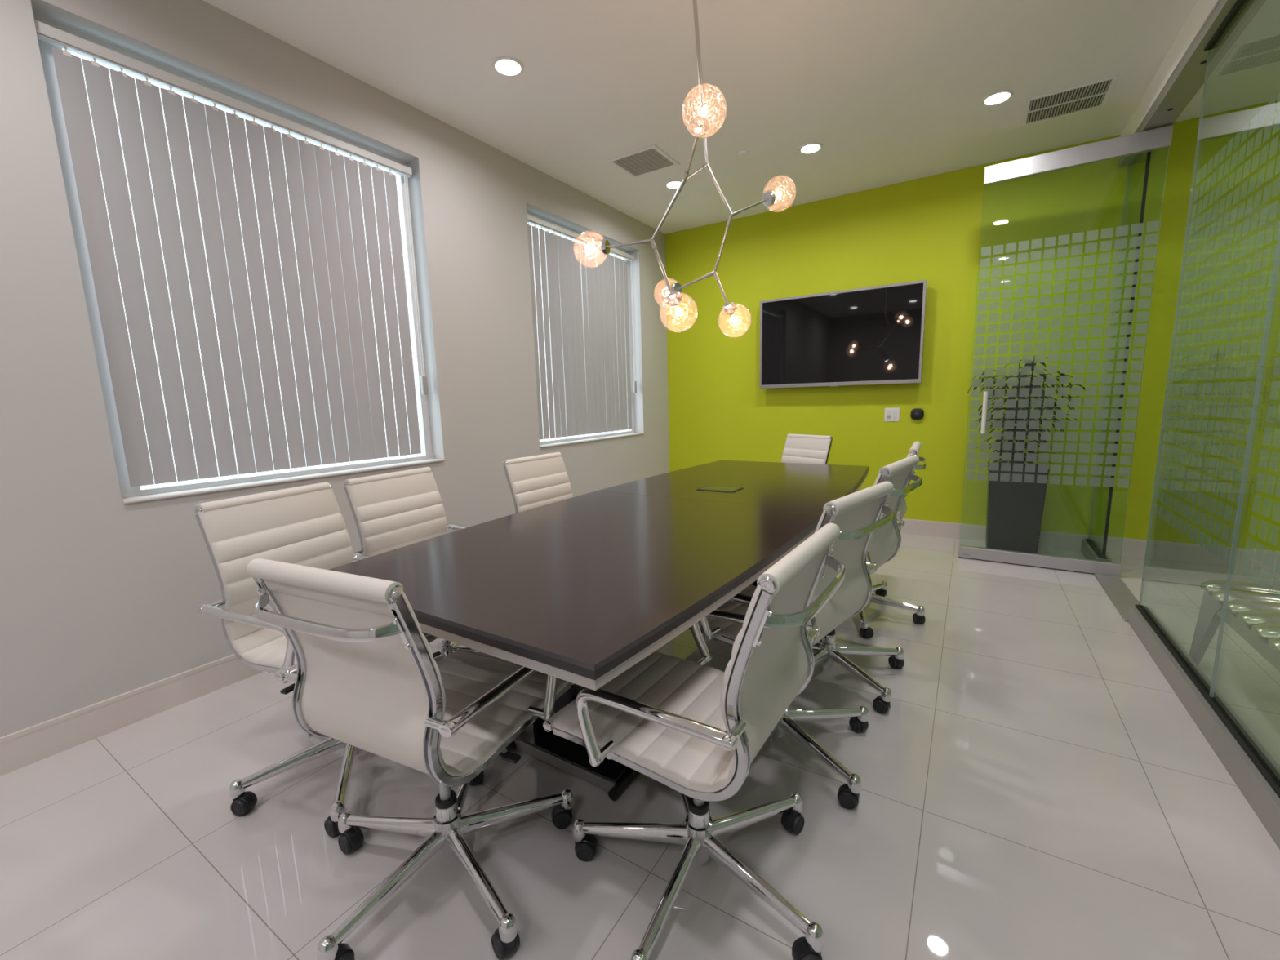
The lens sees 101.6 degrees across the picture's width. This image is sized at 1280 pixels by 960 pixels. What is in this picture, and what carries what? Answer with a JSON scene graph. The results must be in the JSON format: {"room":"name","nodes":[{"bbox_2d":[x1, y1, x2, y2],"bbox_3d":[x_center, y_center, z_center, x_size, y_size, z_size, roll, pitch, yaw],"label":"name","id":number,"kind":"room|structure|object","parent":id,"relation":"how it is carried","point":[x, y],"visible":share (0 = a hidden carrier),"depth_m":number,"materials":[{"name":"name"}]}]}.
{"room":"office","nodes":[
{"label":"office","id":0,"kind":"room"},
{"bbox_2d":[0,0,669,737],"bbox_3d":[-1.877,-0.570,2.514,0.160,2.999,7.959,4,10,32],"label":"wall","id":1,"kind":"structure","parent":0,"point":[101,595],"depth_m":2.23,"materials":[{"name":"grey paint"}]},
{"bbox_2d":[0,653,264,776],"bbox_3d":[-1.768,0.850,2.682,0.013,0.136,7.946,4,10,32],"label":"baseboard","id":2,"kind":"structure","parent":1,"relation":"attached to","point":[23,748],"depth_m":2.11,"materials":[{"name":"grey tile"}]},
{"bbox_2d":[32,13,444,504],"bbox_3d":[-1.765,-0.914,2.644,0.172,1.817,1.535,4,10,32],"label":"window","id":3,"kind":"structure","parent":1,"relation":"in","point":[129,495],"depth_m":2.27,"materials":[{"name":"white plastic"}]},
{"bbox_2d":[34,19,428,487],"bbox_3d":[-1.764,-0.916,2.636,0.051,1.706,1.507,4,10,32],"label":"vertical blind","id":4,"kind":"object","parent":3,"relation":"attached to","point":[366,431],"visible":0.97,"depth_m":2.43,"materials":[{"name":"white plastic"}]},
{"bbox_2d":[526,211,644,448],"bbox_3d":[-0.463,-1.267,4.683,0.172,1.817,1.560,4,10,32],"label":"window","id":5,"kind":"structure","parent":1,"relation":"in","point":[554,442],"depth_m":4.99,"materials":[{"name":"white plastic"}]},
{"bbox_2d":[526,213,636,439],"bbox_3d":[-0.463,-1.269,4.675,0.051,1.706,1.532,4,10,32],"label":"vertical blind","id":6,"kind":"object","parent":5,"relation":"attached to","point":[601,349],"visible":0.85,"depth_m":4.56,"materials":[{"name":"white plastic"}]},
{"bbox_2d":[0,533,1279,959],"bbox_3d":[0.786,1.123,1.167,6.374,0.080,8.059,4,10,32],"label":"floor","id":7,"kind":"structure","parent":0,"point":[1035,786],"depth_m":1.56,"materials":[{"name":"tile"}]},
{"bbox_2d":[194,481,438,837],"bbox_3d":[-1.041,0.532,1.828,0.677,0.985,0.667,2,9,21],"label":"office chair","id":8,"kind":"object","parent":7,"relation":"on","point":[303,525],"visible":0.44,"depth_m":1.71,"materials":[{"name":"white leather"}]},
{"bbox_2d":[246,558,574,959],"bbox_3d":[-0.554,0.611,1.377,0.676,0.940,0.677,3,10,25],"label":"office chair","id":9,"kind":"object","parent":7,"relation":"on","point":[366,675],"visible":0.98,"depth_m":1.20,"materials":[{"name":"white leather"}]},
{"bbox_2d":[343,466,490,661],"bbox_3d":[-0.941,0.451,2.419,0.678,0.959,0.680,3,10,27],"label":"office chair","id":10,"kind":"object","parent":7,"relation":"on","point":[391,511],"visible":0.26,"depth_m":2.43,"materials":[{"name":"white leather"}]},
{"bbox_2d":[502,452,573,513],"bbox_3d":[-0.396,0.354,2.938,0.703,0.960,0.679,4,10,33],"label":"office chair","id":11,"kind":"object","parent":7,"relation":"on","point":[540,480],"visible":0.17,"depth_m":2.99,"materials":[{"name":"white leather"}]},
{"bbox_2d":[329,460,868,800],"bbox_3d":[0.300,0.472,2.691,1.284,0.764,3.188,4,10,32],"label":"conference table","id":12,"kind":"object","parent":7,"relation":"on","point":[580,590],"visible":0.69,"depth_m":1.71,"materials":[{"name":"brown laminate"}]},
{"bbox_2d":[542,523,844,959],"bbox_3d":[0.144,0.595,1.318,0.676,0.952,0.663,4,11,34],"label":"office chair","id":13,"kind":"object","parent":7,"relation":"on","point":[697,730],"visible":0.98,"depth_m":1.22,"materials":[{"name":"white leather"}]},
{"bbox_2d":[688,480,894,808],"bbox_3d":[0.472,0.495,1.826,0.705,0.976,0.683,7,12,43],"label":"office chair","id":14,"kind":"object","parent":7,"relation":"on","point":[858,515],"visible":0.45,"depth_m":1.71,"materials":[{"name":"white leather"}]},
{"bbox_2d":[781,433,832,464],"bbox_3d":[1.212,0.105,4.356,0.683,0.929,0.678,-7,10,-33],"label":"office chair","id":15,"kind":"object","parent":7,"relation":"on","point":[798,448],"visible":0.16,"depth_m":4.40,"materials":[{"name":"white leather"}]},
{"bbox_2d":[812,454,922,713],"bbox_3d":[0.834,0.394,2.334,0.682,0.999,0.691,6,11,40],"label":"office chair","id":16,"kind":"object","parent":7,"relation":"on","point":[885,544],"visible":0.38,"depth_m":2.23,"materials":[{"name":"white leather"}]},
{"bbox_2d":[858,441,927,638],"bbox_3d":[1.266,0.287,2.976,0.682,0.989,0.695,3,10,30],"label":"office chair","id":17,"kind":"object","parent":7,"relation":"on","point":[880,588],"visible":0.31,"depth_m":2.87,"materials":[{"name":"silver metal"}]},
{"bbox_2d":[967,355,1084,553],"bbox_3d":[2.874,-0.172,3.963,0.488,1.505,0.635,-6,10,-25],"label":"potted plant","id":18,"kind":"object","parent":7,"relation":"on","point":[1015,509],"visible":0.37,"depth_m":3.89,"materials":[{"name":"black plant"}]},
{"bbox_2d":[1080,0,1279,849],"bbox_3d":[1.334,-0.347,0.502,0.155,2.999,7.958,4,10,32],"label":"glass","id":19,"kind":"object","parent":7,"relation":"on","point":[1212,27],"visible":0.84,"depth_m":2.13,"materials":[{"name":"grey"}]},
{"bbox_2d":[958,124,1173,576],"bbox_3d":[2.798,-0.749,3.548,0.925,2.775,0.127,4,11,33],"label":"door","id":20,"kind":"structure","parent":19,"relation":"attached to","point":[1160,138],"depth_m":3.50,"materials":[{"name":"clear glass"}]},
{"bbox_2d":[1189,579,1279,671],"bbox_3d":[2.344,0.735,1.694,0.487,0.440,1.360,4,10,32],"label":"bench","id":21,"kind":"object","parent":7,"relation":"on","point":[1252,612],"visible":0.91,"depth_m":2.04,"materials":[{"name":"white leather"}]},
{"bbox_2d":[202,0,1279,234],"bbox_3d":[0.701,-1.928,0.693,6.374,0.100,8.059,4,10,32],"label":"ceiling","id":22,"kind":"structure","parent":0,"point":[891,91],"depth_m":2.85,"materials":[{"name":"white paint"}]},
{"bbox_2d":[491,55,524,76],"bbox_3d":[-0.686,-2.148,2.712,0.164,0.008,0.164,4,10,32],"label":"recessed light","id":23,"kind":"object","parent":22,"relation":"in","point":[505,65],"visible":1,"depth_m":2.70,"materials":[{"name":"white plastic"}]},
{"bbox_2d":[606,144,679,178],"bbox_3d":[0.028,-2.346,3.857,0.410,0.008,0.377,4,10,32],"label":"ceiling vent","id":24,"kind":"object","parent":22,"relation":"in","point":[651,159],"visible":1,"depth_m":3.84,"materials":[{"name":"white metal"}]},
{"bbox_2d":[613,148,674,176],"bbox_3d":[0.028,-2.346,3.857,0.350,0.005,0.317,4,10,32],"label":"grille","id":25,"kind":"object","parent":24,"relation":"attached to","point":[647,161],"depth_m":3.86,"materials":[{"name":"silver metal"}]},
{"bbox_2d":[664,179,682,188],"bbox_3d":[0.284,-2.416,4.266,0.164,0.008,0.164,4,10,32],"label":"recessed light","id":26,"kind":"object","parent":22,"relation":"in","point":[674,184],"visible":0.75,"depth_m":4.25,"materials":[{"name":"white plastic"}]},
{"bbox_2d":[573,0,795,337],"bbox_3d":[0.156,-1.363,2.267,0.811,1.468,0.953,4,10,32],"label":"chandelier","id":27,"kind":"object","parent":22,"relation":"hanging from","point":[700,126],"visible":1,"depth_m":2.23,"materials":[{"name":"silver metal"}]},
{"bbox_2d":[598,239,610,255],"bbox_3d":[-0.161,-1.027,2.305,0.040,0.066,0.066,1,9,19],"label":"socket","id":28,"kind":"object","parent":27,"relation":"attached to","point":[605,246],"depth_m":2.29,"materials":[{"name":"silver metal"}]},
{"bbox_2d":[665,291,681,306],"bbox_3d":[0.136,-0.729,2.109,0.064,0.058,0.066,4,10,32],"label":"socket","id":29,"kind":"object","parent":27,"relation":"attached to","point":[673,300],"depth_m":2.09,"materials":[{"name":"silver metal"}]},
{"bbox_2d":[671,283,682,294],"bbox_3d":[0.187,-0.992,2.721,0.066,0.067,0.044,-8,11,-36],"label":"socket","id":30,"kind":"object","parent":27,"relation":"attached to","point":[677,287],"depth_m":2.70,"materials":[{"name":"silver metal"}]},
{"bbox_2d":[690,115,709,136],"bbox_3d":[0.212,-1.246,1.831,0.066,0.066,0.048,-2,9,-5],"label":"socket","id":31,"kind":"object","parent":27,"relation":"attached to","point":[700,126],"depth_m":1.83,"materials":[{"name":"silver metal"}]},
{"bbox_2d":[722,302,737,315],"bbox_3d":[0.416,-0.794,2.422,0.064,0.057,0.066,4,10,32],"label":"socket","id":32,"kind":"object","parent":27,"relation":"attached to","point":[729,308],"depth_m":2.40,"materials":[{"name":"silver metal"}]},
{"bbox_2d":[762,190,775,206],"bbox_3d":[0.596,-1.302,2.412,0.064,0.064,0.058,4,10,32],"label":"socket","id":33,"kind":"object","parent":27,"relation":"attached to","point":[768,197],"depth_m":2.40,"materials":[{"name":"silver metal"}]},
{"bbox_2d":[738,150,749,156],"bbox_3d":[0.748,-2.345,3.751,0.074,0.016,0.074,4,10,32],"label":"sprinkler cover","id":34,"kind":"object","parent":22,"relation":"attached to","point":[744,153],"visible":1,"depth_m":3.73,"materials":[{"name":"white paint"}]},
{"bbox_2d":[798,142,822,153],"bbox_3d":[1.211,-2.355,3.703,0.164,0.008,0.164,4,10,32],"label":"recessed light","id":35,"kind":"object","parent":22,"relation":"in","point":[812,147],"visible":1,"depth_m":3.69,"materials":[{"name":"white plastic"}]},
{"bbox_2d":[981,88,1013,105],"bbox_3d":[2.143,-2.292,3.130,0.164,0.008,0.164,4,10,32],"label":"recessed light","id":36,"kind":"object","parent":22,"relation":"in","point":[997,97],"visible":1,"depth_m":3.12,"materials":[{"name":"white plastic"}]},
{"bbox_2d":[1021,74,1119,126],"bbox_3d":[2.617,-2.317,3.204,0.424,0.008,0.384,4,10,32],"label":"ceiling vent","id":37,"kind":"object","parent":22,"relation":"in","point":[1087,96],"visible":1,"depth_m":3.19,"materials":[{"name":"white metal"}]},
{"bbox_2d":[665,100,1279,551],"bbox_3d":[2.880,-0.971,4.239,6.334,2.999,0.100,4,10,32],"label":"wall","id":38,"kind":"structure","parent":0,"point":[928,228],"depth_m":4.28,"materials":[{"name":"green paint"}]},
{"bbox_2d":[759,280,927,388],"bbox_3d":[1.775,-1.275,4.756,1.439,0.839,0.125,4,10,32],"label":"television","id":39,"kind":"object","parent":38,"relation":"attached to","point":[872,335],"visible":1,"depth_m":4.67,"materials":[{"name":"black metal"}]},
{"bbox_2d":[884,408,899,421],"bbox_3d":[2.244,-0.581,4.646,0.120,0.120,0.010,4,10,32],"label":"light switch","id":40,"kind":"object","parent":38,"relation":"attached to","point":[891,414],"visible":1,"depth_m":4.64,"materials":[{"name":"white plastic"}]},
{"bbox_2d":[911,408,924,419],"bbox_3d":[2.408,-0.573,4.532,0.100,0.096,0.026,4,10,32],"label":"thermostat","id":41,"kind":"object","parent":38,"relation":"attached to","point":[917,413],"visible":1,"depth_m":4.52,"materials":[{"name":"black plastic"}]},
{"bbox_2d":[900,518,1279,571],"bbox_3d":[2.962,0.457,4.366,6.162,0.136,0.013,4,10,32],"label":"baseboard","id":42,"kind":"structure","parent":38,"relation":"attached to","point":[1162,550],"depth_m":3.96,"materials":[{"name":"grey tile"}]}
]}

